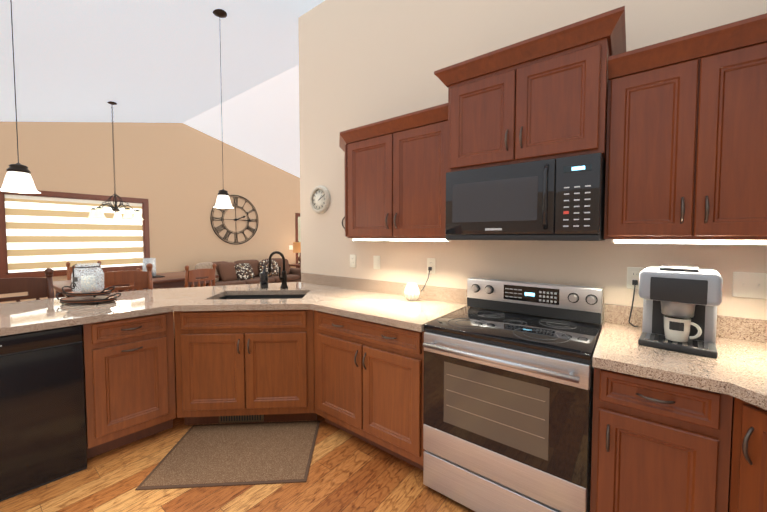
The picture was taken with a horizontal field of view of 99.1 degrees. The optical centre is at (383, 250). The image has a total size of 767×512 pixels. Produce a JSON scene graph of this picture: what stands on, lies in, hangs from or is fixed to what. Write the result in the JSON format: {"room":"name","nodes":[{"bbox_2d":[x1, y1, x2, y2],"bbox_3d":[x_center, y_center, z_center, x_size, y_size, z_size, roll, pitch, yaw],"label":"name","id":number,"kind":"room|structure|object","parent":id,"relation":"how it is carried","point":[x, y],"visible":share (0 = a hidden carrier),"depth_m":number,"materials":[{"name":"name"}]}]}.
{"room":"kitchen and dining room","nodes":[
{"label":"kitchen and dining room","id":0,"kind":"room"},
{"bbox_2d":[0,122,299,303],"bbox_3d":[-3.686,-0.866,7.956,0.150,3.830,13.100,2,3,37],"label":"wall","id":1,"kind":"structure","parent":0,"point":[178,176],"depth_m":6.85,"materials":[{"name":"beige paint"}]},
{"bbox_2d":[0,187,149,278],"bbox_3d":[-5.335,-0.290,5.790,0.180,1.410,1.970,2,3,37],"label":"window","id":2,"kind":"structure","parent":1,"relation":"in","point":[4,273],"depth_m":5.53,"materials":[{"name":"brown wood"}]},
{"bbox_2d":[4,194,143,272],"bbox_3d":[-5.321,-0.289,5.780,0.045,1.218,1.778,2,3,37],"label":"window blind","id":3,"kind":"object","parent":2,"relation":"attached to","point":[43,233],"visible":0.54,"depth_m":5.60,"materials":[{"name":"beige fabric"}]},
{"bbox_2d":[211,195,257,243],"bbox_3d":[-3.584,-0.747,7.934,0.040,1.202,1.202,2,3,37],"label":"wall clock","id":4,"kind":"object","parent":1,"relation":"attached to","point":[248,220],"visible":0.85,"depth_m":7.93,"materials":[{"name":"black metal"}]},
{"bbox_2d":[295,213,299,267],"bbox_3d":[-1.859,-0.085,10.412,0.220,2.065,2.435,2,3,37],"label":"door frame","id":5,"kind":"structure","parent":1,"relation":"attached to","point":[297,215],"depth_m":9.39,"materials":[{"name":"brown wood"}]},
{"bbox_2d":[0,0,324,177],"bbox_3d":[-0.080,-1.784,5.166,9.320,1.962,13.500,2,3,37],"label":"ceiling","id":6,"kind":"structure","parent":0,"point":[147,61],"depth_m":3.87,"materials":[{"name":"white paint"}]},
{"bbox_2d":[0,0,39,193],"bbox_3d":[-2.179,-1.060,1.928,0.180,1.417,0.180,2,3,37],"label":"pendant light","id":7,"kind":"object","parent":6,"relation":"hanging from","point":[18,178],"visible":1,"depth_m":1.92,"materials":[{"name":"white glass"}]},
{"bbox_2d":[87,101,143,219],"bbox_3d":[-4.079,-1.356,4.983,0.696,1.748,0.673,2,3,37],"label":"dining chandelier","id":8,"kind":"object","parent":6,"relation":"hanging from","point":[96,213],"visible":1,"depth_m":4.95,"materials":[{"name":"white glass"}]},
{"bbox_2d":[212,9,233,208],"bbox_3d":[-1.482,-1.274,2.991,0.180,1.755,0.180,2,3,37],"label":"pendant light","id":9,"kind":"object","parent":6,"relation":"hanging from","point":[223,200],"visible":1,"depth_m":2.98,"materials":[{"name":"white glass"}]},
{"bbox_2d":[0,311,474,511],"bbox_3d":[-1.590,1.144,6.441,13.120,0.060,13.500,2,3,37],"label":"floor","id":10,"kind":"structure","parent":0,"point":[348,472],"depth_m":1.79,"materials":[{"name":"brown wood"}]},
{"bbox_2d":[0,268,54,303],"bbox_3d":[-2.723,0.720,2.438,0.513,1.122,0.520,1,3,31],"label":"counter stool","id":11,"kind":"object","parent":10,"relation":"on","point":[36,288],"visible":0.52,"depth_m":2.64,"materials":[{"name":"brown wood"}]},
{"bbox_2d":[0,325,86,501],"bbox_3d":[-2.178,0.867,1.907,0.604,0.872,0.600,2,3,43],"label":"dishwasher","id":12,"kind":"object","parent":10,"relation":"on","point":[43,440],"visible":1,"depth_m":1.80,"materials":[{"name":"black metal"}]},
{"bbox_2d":[66,261,100,279],"bbox_3d":[-4.699,0.674,5.207,0.513,0.982,0.440,2,3,37],"label":"dining chair","id":13,"kind":"object","parent":10,"relation":"on","point":[69,271],"visible":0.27,"depth_m":5.19,"materials":[{"name":"brown wood"}]},
{"bbox_2d":[86,263,152,292],"bbox_3d":[-2.321,0.699,2.932,0.520,1.122,0.513,-2,3,-45],"label":"counter stool","id":14,"kind":"object","parent":10,"relation":"on","point":[141,280],"visible":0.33,"depth_m":3.13,"materials":[{"name":"brown wood"}]},
{"bbox_2d":[105,268,140,291],"bbox_3d":[-3.415,0.718,4.166,0.513,0.982,0.440,2,3,37],"label":"dining chair","id":15,"kind":"object","parent":10,"relation":"on","point":[130,284],"visible":0.06,"depth_m":4.05,"materials":[{"name":"brown wood"}]},
{"bbox_2d":[82,311,175,458],"bbox_3d":[-1.816,0.850,2.304,0.650,0.874,0.465,2,3,43],"label":"base cabinet","id":16,"kind":"object","parent":10,"relation":"on","point":[129,375],"visible":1,"depth_m":2.09,"materials":[{"name":"brown wood"}]},
{"bbox_2d":[53,271,218,297],"bbox_3d":[-3.769,0.799,5.069,1.100,0.745,1.900,2,3,37],"label":"dining table","id":17,"kind":"object","parent":10,"relation":"on","point":[171,279],"visible":0.17,"depth_m":4.89,"materials":[{"name":"brown wood"}]},
{"bbox_2d":[142,258,164,277],"bbox_3d":[-3.690,0.271,5.150,0.320,0.300,0.320,2,3,37],"label":"centerpiece","id":18,"kind":"object","parent":17,"relation":"on","point":[145,263],"visible":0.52,"depth_m":5.13,"materials":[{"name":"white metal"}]},
{"bbox_2d":[159,286,183,288],"bbox_3d":[-4.204,0.811,6.521,0.350,0.600,0.360,2,3,37],"label":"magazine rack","id":19,"kind":"object","parent":10,"relation":"on","point":[173,287],"depth_m":6.41,"materials":[{"name":"brown wood"}]},
{"bbox_2d":[185,263,215,286],"bbox_3d":[-2.839,0.686,4.921,0.513,0.982,0.440,2,3,37],"label":"dining chair","id":20,"kind":"object","parent":10,"relation":"on","point":[191,275],"visible":0.44,"depth_m":4.73,"materials":[{"name":"brown wood"}]},
{"bbox_2d":[135,420,319,489],"bbox_3d":[-0.913,1.290,2.116,0.920,0.008,0.612,0,2,-4],"label":"kitchen mat","id":21,"kind":"object","parent":10,"relation":"on","point":[217,455],"visible":1,"depth_m":2.04,"materials":[{"name":"brown fabric"}]},
{"bbox_2d":[188,258,300,286],"bbox_3d":[-3.143,0.638,7.699,0.980,0.846,2.650,2,3,37],"label":"sofa","id":22,"kind":"object","parent":10,"relation":"on","point":[240,272],"visible":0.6,"depth_m":7.43,"materials":[{"name":"fabric"}]},
{"bbox_2d":[173,309,316,424],"bbox_3d":[-0.978,0.849,2.328,0.734,0.874,0.642,2,3,37],"label":"base cabinet","id":23,"kind":"object","parent":10,"relation":"on","point":[240,366],"visible":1,"depth_m":2.05,"materials":[{"name":"brown wood"}]},
{"bbox_2d":[0,272,468,335],"bbox_3d":[-1.299,0.444,1.929,2.615,0.315,2.863,2,3,37],"label":"countertop","id":24,"kind":"structure","parent":23,"relation":"on","point":[389,303],"depth_m":2.29,"materials":[{"name":"stone"}]},
{"bbox_2d":[55,263,120,303],"bbox_3d":[-2.097,0.229,2.321,0.382,0.280,0.305,2,3,37],"label":"tray","id":25,"kind":"object","parent":24,"relation":"on","point":[89,290],"visible":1,"depth_m":2.28,"materials":[{"name":"brown wood"}]},
{"bbox_2d":[260,264,267,288],"bbox_3d":[-1.086,0.233,2.972,0.072,0.219,0.072,2,3,37],"label":"soap dispenser","id":26,"kind":"object","parent":24,"relation":"on","point":[264,279],"visible":1,"depth_m":2.94,"materials":[{"name":"black"}]},
{"bbox_2d":[268,251,287,288],"bbox_3d":[-0.958,0.174,2.972,0.208,0.336,0.117,2,3,37],"label":"bronze faucet","id":27,"kind":"object","parent":24,"relation":"on","point":[283,277],"visible":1,"depth_m":2.94,"materials":[{"name":"black metal"}]},
{"bbox_2d":[405,283,419,300],"bbox_3d":[0.211,0.303,2.407,0.113,0.125,0.113,2,3,37],"label":"ribbed vase","id":28,"kind":"object","parent":24,"relation":"on","point":[412,292],"visible":1,"depth_m":2.37,"materials":[{"name":"beige ceramic"}]},
{"bbox_2d":[289,264,300,267],"bbox_3d":[-2.303,0.692,9.118,0.520,0.620,0.520,2,3,37],"label":"side table","id":29,"kind":"object","parent":10,"relation":"on","point":[298,265],"visible":0.17,"depth_m":8.92,"materials":[{"name":"brown wood"}]},
{"bbox_2d":[293,242,300,263],"bbox_3d":[-2.303,0.072,9.092,0.430,0.620,0.430,2,3,37],"label":"table lamp","id":30,"kind":"object","parent":29,"relation":"on","point":[296,247],"visible":0.46,"depth_m":8.90,"materials":[{"name":"orange fabric"}]},
{"bbox_2d":[314,310,424,469],"bbox_3d":[0.040,0.850,2.300,0.911,0.874,0.676,2,3,37],"label":"base cabinet","id":31,"kind":"object","parent":10,"relation":"on","point":[368,380],"visible":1,"depth_m":2.01,"materials":[{"name":"brown wood"}]},
{"bbox_2d":[423,277,602,511],"bbox_3d":[0.688,0.757,1.756,0.758,1.105,0.696,2,3,37],"label":"range","id":32,"kind":"object","parent":10,"relation":"on","point":[507,409],"visible":1,"depth_m":1.55,"materials":[{"name":"silver metal"}]},
{"bbox_2d":[590,367,732,511],"bbox_3d":[1.171,0.886,1.438,0.386,0.874,0.676,2,3,37],"label":"base cabinet","id":33,"kind":"object","parent":10,"relation":"on","point":[659,446],"visible":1,"depth_m":1.19,"materials":[{"name":"brown wood"}]},
{"bbox_2d":[728,397,766,511],"bbox_3d":[1.627,0.907,0.938,0.939,0.874,0.921,2,3,37],"label":"base cabinet","id":34,"kind":"object","parent":10,"relation":"on","point":[748,475],"visible":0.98,"depth_m":1.02,"materials":[{"name":"brown wood"}]},
{"bbox_2d":[592,303,766,409],"bbox_3d":[0.919,0.424,0.311,1.332,0.140,2.744,2,3,37],"label":"countertop","id":35,"kind":"structure","parent":34,"relation":"on","point":[737,368],"depth_m":1.25,"materials":[{"name":"stone"}]},
{"bbox_2d":[638,265,722,358],"bbox_3d":[1.292,0.236,1.432,0.250,0.341,0.345,2,3,43],"label":"coffee maker","id":36,"kind":"object","parent":35,"relation":"on","point":[694,293],"visible":0.96,"depth_m":1.34,"materials":[{"name":"silver metal"}]},
{"bbox_2d":[664,315,701,341],"bbox_3d":[1.244,0.329,1.363,0.118,0.098,0.086,2,3,37],"label":"coffee mug","id":37,"kind":"object","parent":36,"relation":"on","point":[676,329],"visible":0.96,"depth_m":1.34,"materials":[{"name":"beige ceramic"}]},
{"bbox_2d":[298,0,766,326],"bbox_3d":[0.820,-0.530,2.172,4.100,3.642,0.150,2,3,37],"label":"wall","id":38,"kind":"structure","parent":0,"point":[363,62],"depth_m":2.39,"materials":[{"name":"beige paint"}]},
{"bbox_2d":[310,186,330,213],"bbox_3d":[-0.618,-0.491,3.150,0.270,0.270,0.040,2,3,37],"label":"wall clock","id":39,"kind":"object","parent":38,"relation":"attached to","point":[320,198],"visible":1,"depth_m":3.14,"materials":[{"name":"plastic"}]},
{"bbox_2d":[350,255,355,267],"bbox_3d":[-0.276,0.095,2.933,0.070,0.115,0.010,2,3,37],"label":"outlet","id":40,"kind":"object","parent":38,"relation":"attached to","point":[352,260],"visible":1,"depth_m":2.93,"materials":[{"name":"beige plastic"}]},
{"bbox_2d":[373,256,379,268],"bbox_3d":[-0.058,0.102,2.767,0.070,0.115,0.010,2,3,37],"label":"outlet","id":41,"kind":"object","parent":38,"relation":"attached to","point":[376,262],"visible":1,"depth_m":2.76,"materials":[{"name":"beige plastic"}]},
{"bbox_2d":[339,103,450,241],"bbox_3d":[0.040,-0.483,2.439,1.143,0.822,0.369,2,3,37],"label":"upper cabinet","id":42,"kind":"object","parent":38,"relation":"attached to","point":[395,170],"visible":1,"depth_m":2.21,"materials":[{"name":"brown wood"}]},
{"bbox_2d":[421,258,434,291],"bbox_3d":[0.329,0.181,2.417,0.070,0.245,0.102,2,3,37],"label":"outlet","id":43,"kind":"object","parent":38,"relation":"attached to","point":[430,265],"visible":1,"depth_m":2.44,"materials":[{"name":"beige plastic"}]},
{"bbox_2d":[434,6,625,171],"bbox_3d":[0.782,-0.748,1.817,0.894,0.582,0.439,2,3,37],"label":"upper cabinet","id":44,"kind":"object","parent":38,"relation":"attached to","point":[544,96],"visible":0.96,"depth_m":1.62,"materials":[{"name":"brown wood"}]},
{"bbox_2d":[445,152,605,240],"bbox_3d":[0.776,-0.255,1.830,0.756,0.392,0.456,2,3,37],"label":"over-the-range microwave","id":45,"kind":"object","parent":44,"relation":"attached to","point":[560,199],"visible":1,"depth_m":1.63,"materials":[{"name":"black metal"}]},
{"bbox_2d":[627,267,643,326],"bbox_3d":[1.306,0.241,1.699,0.070,0.305,0.062,2,3,37],"label":"outlet","id":46,"kind":"object","parent":38,"relation":"attached to","point":[633,273],"visible":0.75,"depth_m":1.71,"materials":[{"name":"beige plastic"}]},
{"bbox_2d":[604,13,766,244],"bbox_3d":[1.355,-0.447,1.437,0.609,0.832,0.369,2,3,37],"label":"upper cabinet","id":47,"kind":"object","parent":38,"relation":"attached to","point":[686,152],"visible":1,"depth_m":1.33,"materials":[{"name":"brown wood"}]},
{"bbox_2d":[732,272,766,298],"bbox_3d":[1.648,0.156,1.461,0.117,0.115,0.019,2,3,37],"label":"outlet","id":48,"kind":"object","parent":38,"relation":"attached to","point":[749,285],"visible":1,"depth_m":1.47,"materials":[{"name":"beige plastic"}]},
{"bbox_3d":[-3.514,-0.338,11.258,3.550,2.500,5.040,2,3,37],"label":"wall","id":49,"kind":"structure","parent":0,"visible":0},
{"bbox_2d":[298,217,300,262],"bbox_3d":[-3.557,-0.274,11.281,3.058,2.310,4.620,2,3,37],"label":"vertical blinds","id":50,"kind":"object","parent":49,"relation":"attached to","point":[298,234],"depth_m":13.75,"materials":[{"name":"beige"}]}
]}

